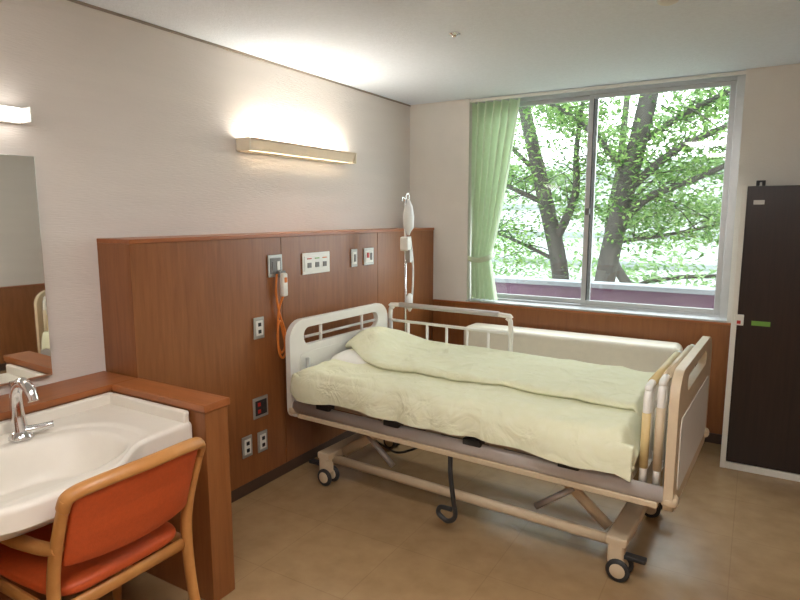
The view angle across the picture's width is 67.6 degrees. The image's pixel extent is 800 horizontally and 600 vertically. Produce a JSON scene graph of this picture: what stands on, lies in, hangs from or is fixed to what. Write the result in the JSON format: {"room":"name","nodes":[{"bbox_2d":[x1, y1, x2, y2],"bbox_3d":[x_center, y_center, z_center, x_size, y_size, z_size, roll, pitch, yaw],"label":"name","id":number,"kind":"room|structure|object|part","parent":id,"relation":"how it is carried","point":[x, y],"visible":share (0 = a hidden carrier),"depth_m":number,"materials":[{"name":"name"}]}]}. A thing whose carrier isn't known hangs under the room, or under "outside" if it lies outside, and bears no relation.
{"room":"hospital room","nodes":[
{"label":"hospital room","id":0,"kind":"room"},
{"bbox_2d":[0,0,409,394],"bbox_3d":[-1.575,-0.048,2.611,0.200,2.460,6.640,5,9,30],"label":"wall","id":1,"kind":"structure","parent":0,"point":[134,128],"depth_m":2.93,"materials":[{"name":"white paint"}]},
{"bbox_2d":[0,105,31,123],"bbox_3d":[-1.676,-0.690,2.061,0.088,0.065,0.736,5,9,30],"label":"wall lamp","id":2,"kind":"object","parent":1,"relation":"attached to","point":[8,114],"visible":1,"depth_m":2.33,"materials":[{"name":"white plastic"}]},
{"bbox_2d":[0,154,51,386],"bbox_3d":[-1.704,-0.083,2.143,0.018,0.930,0.820,5,10,32],"label":"wall mirror","id":3,"kind":"object","parent":1,"relation":"attached to","point":[25,351],"visible":0.9,"depth_m":2.41,"materials":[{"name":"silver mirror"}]},
{"bbox_2d":[67,0,410,106],"bbox_3d":[-1.497,-1.249,2.364,0.008,0.010,6.187,5,9,30],"label":"trim","id":4,"kind":"structure","parent":1,"relation":"attached to","point":[74,1],"depth_m":3.19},
{"bbox_2d":[97,227,433,490],"bbox_3d":[-0.545,0.237,3.960,0.240,1.375,2.856,5,9,30],"label":"panel","id":5,"kind":"object","parent":1,"relation":"attached to","point":[180,310],"visible":0.6,"depth_m":3.22,"materials":[{"name":"brown wood"}]},
{"bbox_2d":[242,434,252,458],"bbox_3d":[-0.842,0.810,3.297,0.015,0.120,0.075,5,9,30],"label":"power outlet","id":6,"kind":"object","parent":5,"relation":"attached to","point":[247,450],"visible":1,"depth_m":3.29,"materials":[{"name":"metal"}]},
{"bbox_2d":[253,316,263,339],"bbox_3d":[-0.780,0.155,3.308,0.015,0.120,0.080,5,9,30],"label":"power outlet","id":7,"kind":"object","parent":5,"relation":"attached to","point":[258,323],"visible":1,"depth_m":3.30,"materials":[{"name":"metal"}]},
{"bbox_2d":[253,394,267,419],"bbox_3d":[-0.784,0.604,3.366,0.015,0.120,0.115,5,9,30],"label":"power outlet","id":8,"kind":"object","parent":5,"relation":"attached to","point":[260,404],"visible":1,"depth_m":3.36,"materials":[{"name":"metal"}]},
{"bbox_2d":[257,429,267,452],"bbox_3d":[-0.780,0.804,3.401,0.015,0.120,0.075,5,9,30],"label":"power outlet","id":9,"kind":"object","parent":5,"relation":"attached to","point":[262,440],"visible":1,"depth_m":3.39,"materials":[{"name":"metal"}]},
{"bbox_2d":[267,254,281,277],"bbox_3d":[-0.706,-0.194,3.384,0.015,0.125,0.115,5,9,30],"label":"wall socket","id":10,"kind":"object","parent":5,"relation":"attached to","point":[274,262],"visible":0.91,"depth_m":3.37,"materials":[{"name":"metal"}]},
{"bbox_2d":[275,271,287,358],"bbox_3d":[-0.671,0.089,3.423,0.051,0.511,0.096,5,9,30],"label":"handset","id":11,"kind":"object","parent":5,"relation":"attached to","point":[282,274],"visible":0.94,"depth_m":3.40,"materials":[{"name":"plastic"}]},
{"bbox_2d":[302,251,329,274],"bbox_3d":[-0.523,-0.230,3.689,0.015,0.129,0.267,5,9,30],"label":"outlet","id":12,"kind":"object","parent":5,"relation":"attached to","point":[315,262],"visible":1,"depth_m":3.68,"materials":[{"name":"white plastic"}]},
{"bbox_2d":[351,249,356,266],"bbox_3d":[-0.308,-0.285,4.045,0.015,0.120,0.070,5,9,30],"label":"light switch","id":13,"kind":"object","parent":5,"relation":"attached to","point":[353,251],"visible":1,"depth_m":4.03,"materials":[{"name":"plastic"}]},
{"bbox_2d":[363,248,373,264],"bbox_3d":[-0.217,-0.306,4.196,0.015,0.120,0.120,5,9,30],"label":"panel","id":14,"kind":"object","parent":5,"relation":"attached to","point":[368,252],"visible":1,"depth_m":4.19,"materials":[{"name":"plastic"}]},
{"bbox_2d":[236,137,356,164],"bbox_3d":[-0.614,-0.938,3.799,0.116,0.077,1.044,5,9,30],"label":"wall lamp","id":15,"kind":"object","parent":1,"relation":"attached to","point":[252,145],"visible":1,"depth_m":3.68,"materials":[{"name":"white"}]},
{"bbox_2d":[231,419,381,502],"bbox_3d":[-0.556,0.953,4.054,0.230,0.068,2.824,5,9,30],"label":"baseboard","id":16,"kind":"structure","parent":1,"relation":"attached to","point":[253,485],"depth_m":3.58,"materials":[{"name":"brown wood"}]},
{"bbox_2d":[411,99,469,106],"bbox_3d":[0.319,-1.603,4.853,0.533,0.010,0.008,5,9,30],"label":"trim","id":17,"kind":"structure","parent":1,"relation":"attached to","point":[463,99],"depth_m":4.84,"materials":[{"name":"wood"}]},
{"bbox_2d":[245,150,347,162],"bbox_3d":[-0.632,-0.913,3.814,0.036,0.005,1.020,5,9,30],"label":"tube","id":18,"kind":"object","parent":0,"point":[246,151],"depth_m":3.75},
{"bbox_2d":[61,439,799,599],"bbox_3d":[0.242,1.371,1.719,4.430,0.100,6.640,5,9,30],"label":"floor","id":19,"kind":"structure","parent":0,"point":[731,534],"depth_m":2.84,"materials":[{"name":"laminate"}]},
{"bbox_2d":[0,437,205,599],"bbox_3d":[-1.013,0.864,2.018,0.630,0.833,0.520,5,9,30],"label":"armchair","id":20,"kind":"object","parent":19,"relation":"on","point":[107,522],"visible":0.98,"depth_m":1.84,"materials":[{"name":"orange leather"}]},
{"bbox_3d":[-1.185,0.913,1.851,0.400,0.045,0.024,5,9,30],"label":"seat rail","id":21,"kind":"part","parent":20,"relation":"part of","materials":[{"name":"brown wood"}]},
{"bbox_3d":[-1.185,0.985,1.862,0.510,0.626,0.048,5,9,30],"label":"leg","id":22,"kind":"part","parent":20,"relation":"part of","materials":[{"name":"brown wood"}]},
{"bbox_3d":[-0.969,0.928,1.723,0.142,0.788,0.034,5,9,30],"label":"leg","id":23,"kind":"part","parent":20,"relation":"part of","materials":[{"name":"brown wood"}]},
{"bbox_3d":[-1.072,0.838,2.050,0.470,0.074,0.483,5,9,30],"label":"seat","id":24,"kind":"part","parent":20,"relation":"part of","materials":[{"name":"orange leather"}]},
{"bbox_3d":[-0.787,0.518,1.833,0.104,0.097,0.502,5,9,30],"label":"rail","id":25,"kind":"part","parent":20,"relation":"part of","materials":[{"name":"brown wood"}]},
{"bbox_3d":[-0.944,0.928,2.263,0.510,0.626,0.048,5,9,30],"label":"leg","id":26,"kind":"part","parent":20,"relation":"part of","materials":[{"name":"brown wood"}]},
{"bbox_3d":[-0.943,0.856,2.252,0.400,0.045,0.024,5,9,30],"label":"seat rail","id":27,"kind":"part","parent":20,"relation":"part of","materials":[{"name":"brown wood"}]},
{"bbox_3d":[-0.727,0.871,2.125,0.142,0.788,0.034,5,9,30],"label":"leg","id":28,"kind":"part","parent":20,"relation":"part of","materials":[{"name":"brown wood"}]},
{"bbox_2d":[0,371,234,599],"bbox_3d":[-1.392,0.856,2.044,0.816,0.830,1.419,5,9,30],"label":"sink counter","id":29,"kind":"object","parent":19,"relation":"on","point":[212,528],"visible":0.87,"depth_m":2.40,"materials":[{"name":"brown wood"}]},
{"bbox_2d":[0,392,191,541],"bbox_3d":[-1.258,0.585,1.925,0.660,0.200,1.155,5,9,30],"label":"sink","id":30,"kind":"object","parent":29,"relation":"in","point":[89,437],"depth_m":2.19,"materials":[{"name":"white ceramic"}]},
{"bbox_2d":[8,377,53,441],"bbox_3d":[-1.337,0.387,2.131,0.140,0.232,0.131,-1,8,-7],"label":"faucet","id":31,"kind":"object","parent":30,"relation":"on","point":[21,431],"visible":1,"depth_m":2.13,"materials":[{"name":"silver metal"}]},
{"bbox_3d":[-1.332,0.384,2.121,0.157,0.223,0.054,5,9,30],"label":"spout","id":32,"kind":"part","parent":31,"relation":"part of","materials":[{"name":"silver metal"}]},
{"bbox_3d":[-1.323,0.468,2.179,0.106,0.039,0.034,-4,9,-26],"label":"lever","id":33,"kind":"part","parent":31,"relation":"part of","materials":[{"name":"silver metal"}]},
{"bbox_3d":[-0.958,0.390,2.475,0.575,0.030,0.129,5,9,30],"label":"panel","id":34,"kind":"part","parent":29,"relation":"part of","materials":[{"name":"brown wood"}]},
{"bbox_3d":[-0.965,0.800,2.538,0.575,0.800,0.115,5,9,30],"label":"panel","id":35,"kind":"part","parent":29,"relation":"part of","materials":[{"name":"brown wood"}]},
{"bbox_2d":[400,193,413,331],"bbox_3d":[0.049,0.099,4.253,0.297,1.705,0.286,5,9,30],"label":"pole","id":36,"kind":"object","parent":19,"relation":"on","point":[408,215],"visible":0.55,"depth_m":4.17,"materials":[{"name":"metal"}]},
{"bbox_2d":[285,302,711,582],"bbox_3d":[0.463,0.621,3.212,2.048,0.964,1.058,5,10,33],"label":"hospital bed","id":37,"kind":"object","parent":19,"relation":"on","point":[554,420],"visible":1,"depth_m":2.83,"materials":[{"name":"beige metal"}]},
{"bbox_3d":[-0.528,0.480,3.439,0.024,0.300,0.023,5,10,33],"label":"board post","id":38,"kind":"part","parent":37,"relation":"part of","materials":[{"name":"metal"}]},
{"bbox_3d":[-0.363,0.342,3.745,0.035,0.558,0.950,5,10,33],"label":"headboard","id":39,"kind":"part","parent":37,"relation":"part of","materials":[{"name":"plastic"}]},
{"bbox_3d":[-0.361,0.173,3.720,0.017,0.018,0.680,5,10,33],"label":"headboard handle","id":40,"kind":"part","parent":37,"relation":"part of","materials":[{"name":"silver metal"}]},
{"bbox_2d":[331,349,366,363],"bbox_3d":[-0.165,0.338,3.659,0.330,0.102,0.560,5,10,33],"label":"pillow","id":41,"kind":"object","parent":37,"relation":"on","point":[350,356],"depth_m":3.47,"materials":[{"name":"fabric"}]},
{"bbox_3d":[-0.067,0.267,4.142,0.034,0.285,0.034,5,10,33],"label":"guard grip post","id":42,"kind":"part","parent":37,"relation":"part of","materials":[{"name":"silver metal"}]},
{"bbox_3d":[0.303,0.273,3.893,0.923,0.463,0.030,5,10,33],"label":"guard frame","id":43,"kind":"part","parent":37,"relation":"part of","materials":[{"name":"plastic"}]},
{"bbox_3d":[0.270,0.986,3.044,1.680,0.052,0.036,5,10,33],"label":"chassis rail","id":44,"kind":"part","parent":37,"relation":"part of","materials":[{"name":"beige metal"}]},
{"bbox_2d":[290,348,653,481],"bbox_3d":[0.426,0.456,3.211,1.816,0.244,1.053,5,10,33],"label":"duvet","id":45,"kind":"object","parent":37,"relation":"on","point":[572,414],"depth_m":2.86,"materials":[{"name":"beige fabric"}]},
{"bbox_3d":[0.212,0.680,2.851,1.950,0.068,0.036,5,10,33],"label":"deck rail","id":46,"kind":"part","parent":37,"relation":"part of","materials":[{"name":"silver metal"}]},
{"bbox_3d":[0.219,0.726,2.858,1.900,0.027,0.032,5,10,33],"label":"deck rail","id":47,"kind":"part","parent":37,"relation":"part of","materials":[{"name":"beige metal"}]},
{"bbox_3d":[0.436,0.582,3.239,1.780,0.035,0.860,5,10,33],"label":"deck panel","id":48,"kind":"part","parent":37,"relation":"part of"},
{"bbox_3d":[0.966,0.551,2.354,0.034,0.225,0.034,5,10,33],"label":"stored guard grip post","id":49,"kind":"part","parent":37,"relation":"part of","materials":[{"name":"yellow plastic"}]},
{"bbox_3d":[1.007,0.540,2.324,0.034,0.255,0.034,5,10,33],"label":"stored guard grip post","id":50,"kind":"part","parent":37,"relation":"part of","materials":[{"name":"beige plastic"}]},
{"bbox_3d":[1.169,0.480,2.650,0.030,0.403,0.763,5,10,33],"label":"stored guard frame","id":51,"kind":"part","parent":37,"relation":"part of","materials":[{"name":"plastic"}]},
{"bbox_3d":[1.067,0.631,2.381,0.024,0.300,0.023,5,10,33],"label":"board post","id":52,"kind":"part","parent":37,"relation":"part of","materials":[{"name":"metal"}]},
{"bbox_3d":[1.222,0.467,2.637,0.030,0.433,0.803,5,10,33],"label":"stored guard frame","id":53,"kind":"part","parent":37,"relation":"part of","materials":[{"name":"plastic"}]},
{"bbox_3d":[1.290,0.498,2.649,0.035,0.558,0.950,5,10,33],"label":"footboard","id":54,"kind":"part","parent":37,"relation":"part of","materials":[{"name":"beige plastic"}]},
{"bbox_2d":[464,323,682,371],"bbox_3d":[1.113,0.611,4.261,1.560,0.690,0.640,5,9,30],"label":"sofa","id":55,"kind":"object","parent":19,"relation":"on","point":[644,355],"visible":0.1,"depth_m":4.24,"materials":[{"name":"leather"}]},
{"bbox_2d":[720,180,799,481],"bbox_3d":[2.483,0.180,3.519,0.925,1.752,0.426,5,9,30],"label":"wardrobe","id":56,"kind":"object","parent":19,"relation":"on","point":[761,430],"visible":1,"depth_m":3.50,"materials":[{"name":"black wood"}]},
{"bbox_2d":[78,0,799,104],"bbox_3d":[0.242,-1.173,1.357,4.430,0.120,6.640,5,9,30],"label":"ceiling","id":57,"kind":"structure","parent":0,"point":[404,51],"depth_m":3.07,"materials":[{"name":"paint"}]},
{"bbox_2d":[449,32,459,37],"bbox_3d":[0.276,-1.338,3.018,0.060,0.018,0.060,5,9,30],"label":"sprinkler head","id":58,"kind":"object","parent":57,"relation":"attached to","point":[453,34],"visible":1,"depth_m":3.00},
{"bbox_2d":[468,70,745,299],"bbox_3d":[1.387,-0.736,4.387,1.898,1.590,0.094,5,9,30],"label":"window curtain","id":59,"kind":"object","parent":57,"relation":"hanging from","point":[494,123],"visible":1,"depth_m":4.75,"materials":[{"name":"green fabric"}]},
{"bbox_2d":[471,98,520,299],"bbox_3d":[0.756,-0.777,4.767,0.400,1.565,0.083,5,9,30],"label":"drape","id":60,"kind":"object","parent":59,"relation":"hanging from","point":[494,123],"depth_m":4.77,"materials":[{"name":"green fabric"}]},
{"bbox_3d":[1.378,-1.511,4.262,1.898,0.020,0.025,5,9,30],"label":"curtain rail","id":61,"kind":"part","parent":59,"relation":"part of","materials":[{"name":"white plastic"}]},
{"bbox_2d":[657,0,678,5],"bbox_3d":[1.141,-1.269,2.542,0.089,0.020,0.089,5,9,30],"label":"smoke detector","id":62,"kind":"object","parent":57,"relation":"attached to","point":[660,2],"visible":1,"depth_m":2.53,"materials":[{"name":"white plastic"}]},
{"bbox_2d":[410,99,475,301],"bbox_3d":[0.381,-0.408,5.139,0.545,2.460,0.250,5,9,30],"label":"wall","id":63,"kind":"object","parent":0,"point":[440,134],"visible":0.43,"depth_m":4.94,"materials":[{"name":"paint"}]},
{"bbox_2d":[727,63,799,322],"bbox_3d":[2.927,-0.194,3.637,1.587,2.460,0.250,5,9,30],"label":"wall","id":64,"kind":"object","parent":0,"point":[770,134],"visible":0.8,"depth_m":3.73,"materials":[{"name":"paint"}]},
{"bbox_2d":[719,74,745,317],"bbox_3d":[2.229,-0.665,4.002,0.050,1.610,0.110,5,9,30],"label":"frame","id":65,"kind":"object","parent":64,"relation":"attached to","point":[739,103],"visible":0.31,"depth_m":3.95,"materials":[{"name":"metal"}]},
{"bbox_3d":[1.430,0.482,4.634,1.898,0.840,0.250,5,9,30],"label":"wall","id":66,"kind":"structure","parent":0,"visible":0},
{"bbox_2d":[433,299,730,434],"bbox_3d":[1.896,0.509,4.192,3.755,0.770,0.028,5,9,30],"label":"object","id":67,"kind":"object","parent":66,"relation":"attached to","point":[685,334],"depth_m":4.33,"materials":[{"name":"brown wood"}]},
{"bbox_3d":[1.896,0.136,4.139,3.755,0.015,0.028,5,9,30],"label":"cap","id":68,"kind":"part","parent":67,"relation":"part of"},
{"bbox_2d":[466,298,726,322],"bbox_3d":[1.389,0.068,4.506,1.898,0.015,0.130,5,9,30],"label":"sill","id":69,"kind":"structure","parent":66,"relation":"on","point":[500,302],"depth_m":4.39,"materials":[{"name":"metal"}]},
{"bbox_2d":[479,297,718,316],"bbox_3d":[1.437,0.048,4.598,1.813,0.030,0.080,5,9,30],"label":"frame","id":70,"kind":"object","parent":66,"relation":"on","point":[502,299],"visible":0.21,"depth_m":4.50,"materials":[{"name":"metal"}]},
{"bbox_2d":[481,75,736,314],"bbox_3d":[1.437,-0.749,4.485,1.813,1.580,0.080,5,9,30],"label":"frame","id":71,"kind":"object","parent":66,"relation":"in","point":[727,78],"depth_m":4.34,"materials":[{"name":"metal"}]},
{"bbox_3d":[1.064,-0.019,4.833,0.849,0.035,0.025,5,9,30],"label":"sash","id":72,"kind":"part","parent":71,"relation":"part of","materials":[{"name":"silver metal"}]},
{"bbox_3d":[1.064,-1.522,4.620,0.849,0.028,0.025,5,9,30],"label":"sash","id":73,"kind":"part","parent":71,"relation":"part of","materials":[{"name":"grey metal"}]},
{"bbox_3d":[1.409,-0.734,4.485,0.038,1.550,0.025,5,9,30],"label":"left sash stile","id":74,"kind":"part","parent":71,"relation":"part of","materials":[{"name":"grey metal"}]},
{"bbox_2d":[585,208,589,214],"bbox_3d":[1.403,-0.662,4.471,0.032,0.050,0.022,5,9,30],"label":"lock","id":75,"kind":"object","parent":71,"relation":"attached to","point":[587,210],"visible":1,"depth_m":4.46,"materials":[{"name":"grey metal"}]},
{"bbox_2d":[585,99,595,299],"bbox_3d":[1.428,-0.736,4.474,0.007,1.487,0.027,5,9,30],"label":"window frame","id":76,"kind":"object","parent":71,"relation":"attached to","point":[594,99],"depth_m":4.46,"materials":[{"name":"grey metal"}]},
{"bbox_3d":[1.445,-0.737,4.502,0.038,1.550,0.025,5,9,30],"label":"right side of the sash","id":77,"kind":"part","parent":71,"relation":"part of","materials":[{"name":"grey metal"}]},
{"bbox_3d":[1.800,0.049,4.361,0.872,0.035,0.025,5,9,30],"label":"sash","id":78,"kind":"part","parent":71,"relation":"part of","materials":[{"name":"silver metal"}]},
{"bbox_3d":[1.800,-1.455,4.147,0.872,0.028,0.025,5,9,30],"label":"sash","id":79,"kind":"part","parent":71,"relation":"part of","materials":[{"name":"grey metal"}]},
{"bbox_3d":[2.191,-0.669,4.024,0.038,1.550,0.025,5,9,30],"label":"right side of the sash","id":80,"kind":"part","parent":71,"relation":"part of","materials":[{"name":"grey metal"}]},
{"bbox_2d":[704,433,721,443],"bbox_3d":[1.897,0.925,4.252,3.755,0.066,0.026,5,9,30],"label":"baseboard","id":81,"kind":"structure","parent":66,"relation":"attached to","point":[712,437],"depth_m":4.09,"materials":[{"name":"brown wood"}]},
{"label":"outside","id":82,"kind":"structure","parent":0,"visible":0},
{"bbox_3d":[12.164,1.436,25.747,55.000,0.200,44.100,5,9,30],"label":"ground","id":83,"kind":"structure","parent":82,"visible":0},
{"bbox_2d":[492,96,694,279],"bbox_3d":[1.601,-0.121,9.024,4.842,7.626,2.668,5,9,30],"label":"tree","id":84,"kind":"object","parent":83,"relation":"on","point":[554,230],"visible":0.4,"depth_m":8.34,"materials":[{"name":"green plant"}]},
{"bbox_2d":[492,212,717,287],"bbox_3d":[5.141,0.152,14.988,13.371,5.443,3.506,5,9,29],"label":"hedge","id":85,"kind":"object","parent":83,"relation":"on","point":[651,279],"visible":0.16,"depth_m":14.55,"materials":[{"name":"green plant"}]},
{"bbox_3d":[6.423,1.106,14.522,8.542,3.685,0.239,5,10,31],"label":"stem","id":86,"kind":"part","parent":85,"relation":"part of","materials":[{"name":"brown plant"}]},
{"bbox_2d":[491,157,724,286],"bbox_3d":[12.107,-1.976,24.179,24.000,7.000,6.000,5,9,30],"label":"block","id":87,"kind":"object","parent":83,"relation":"on","point":[709,259],"visible":0.11,"depth_m":23.11,"materials":[{"name":"white"}]},
{"bbox_2d":[491,257,716,269],"bbox_3d":[10.546,-1.202,21.643,24.000,0.180,0.100,5,9,30],"label":"band","id":88,"kind":"object","parent":87,"relation":"attached to","point":[708,267],"visible":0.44,"depth_m":22.46,"materials":[{"name":"white"}]},
{"bbox_2d":[502,203,711,208],"bbox_3d":[10.546,-3.380,21.333,24.000,0.180,0.100,5,9,30],"label":"band","id":89,"kind":"object","parent":87,"relation":"attached to","point":[519,206],"visible":0.02,"depth_m":24.36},
{"bbox_2d":[506,231,718,238],"bbox_3d":[10.546,-2.291,21.488,24.000,0.180,0.100,5,9,30],"label":"band","id":90,"kind":"object","parent":87,"relation":"attached to","point":[565,234],"visible":0.02,"depth_m":23.58,"materials":[{"name":"white"}]},
{"bbox_2d":[510,172,720,181],"bbox_3d":[10.546,-4.469,21.178,24.000,0.180,0.100,5,9,30],"label":"band","id":91,"kind":"object","parent":87,"relation":"attached to","point":[718,172],"visible":0.02,"depth_m":22.79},
{"bbox_2d":[503,86,729,282],"bbox_3d":[4.462,-0.746,11.763,8.055,8.072,2.315,5,9,30],"label":"tree","id":92,"kind":"object","parent":83,"relation":"on","point":[621,275],"visible":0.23,"depth_m":11.39,"materials":[{"name":"green plant"}]},
{"bbox_2d":[513,86,729,281],"bbox_3d":[3.418,0.100,7.458,5.410,7.620,2.856,5,10,33],"label":"tree","id":93,"kind":"object","parent":83,"relation":"on","point":[622,210],"visible":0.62,"depth_m":7.26,"materials":[{"name":"green plant"}]},
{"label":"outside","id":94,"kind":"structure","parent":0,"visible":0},
{"bbox_2d":[494,276,714,308],"bbox_3d":[1.623,0.352,5.758,9.000,1.080,0.210,5,9,30],"label":"balcony parapet","id":95,"kind":"object","parent":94,"point":[654,294],"visible":0.19,"depth_m":5.41,"materials":[{"name":"concrete"}]}
]}

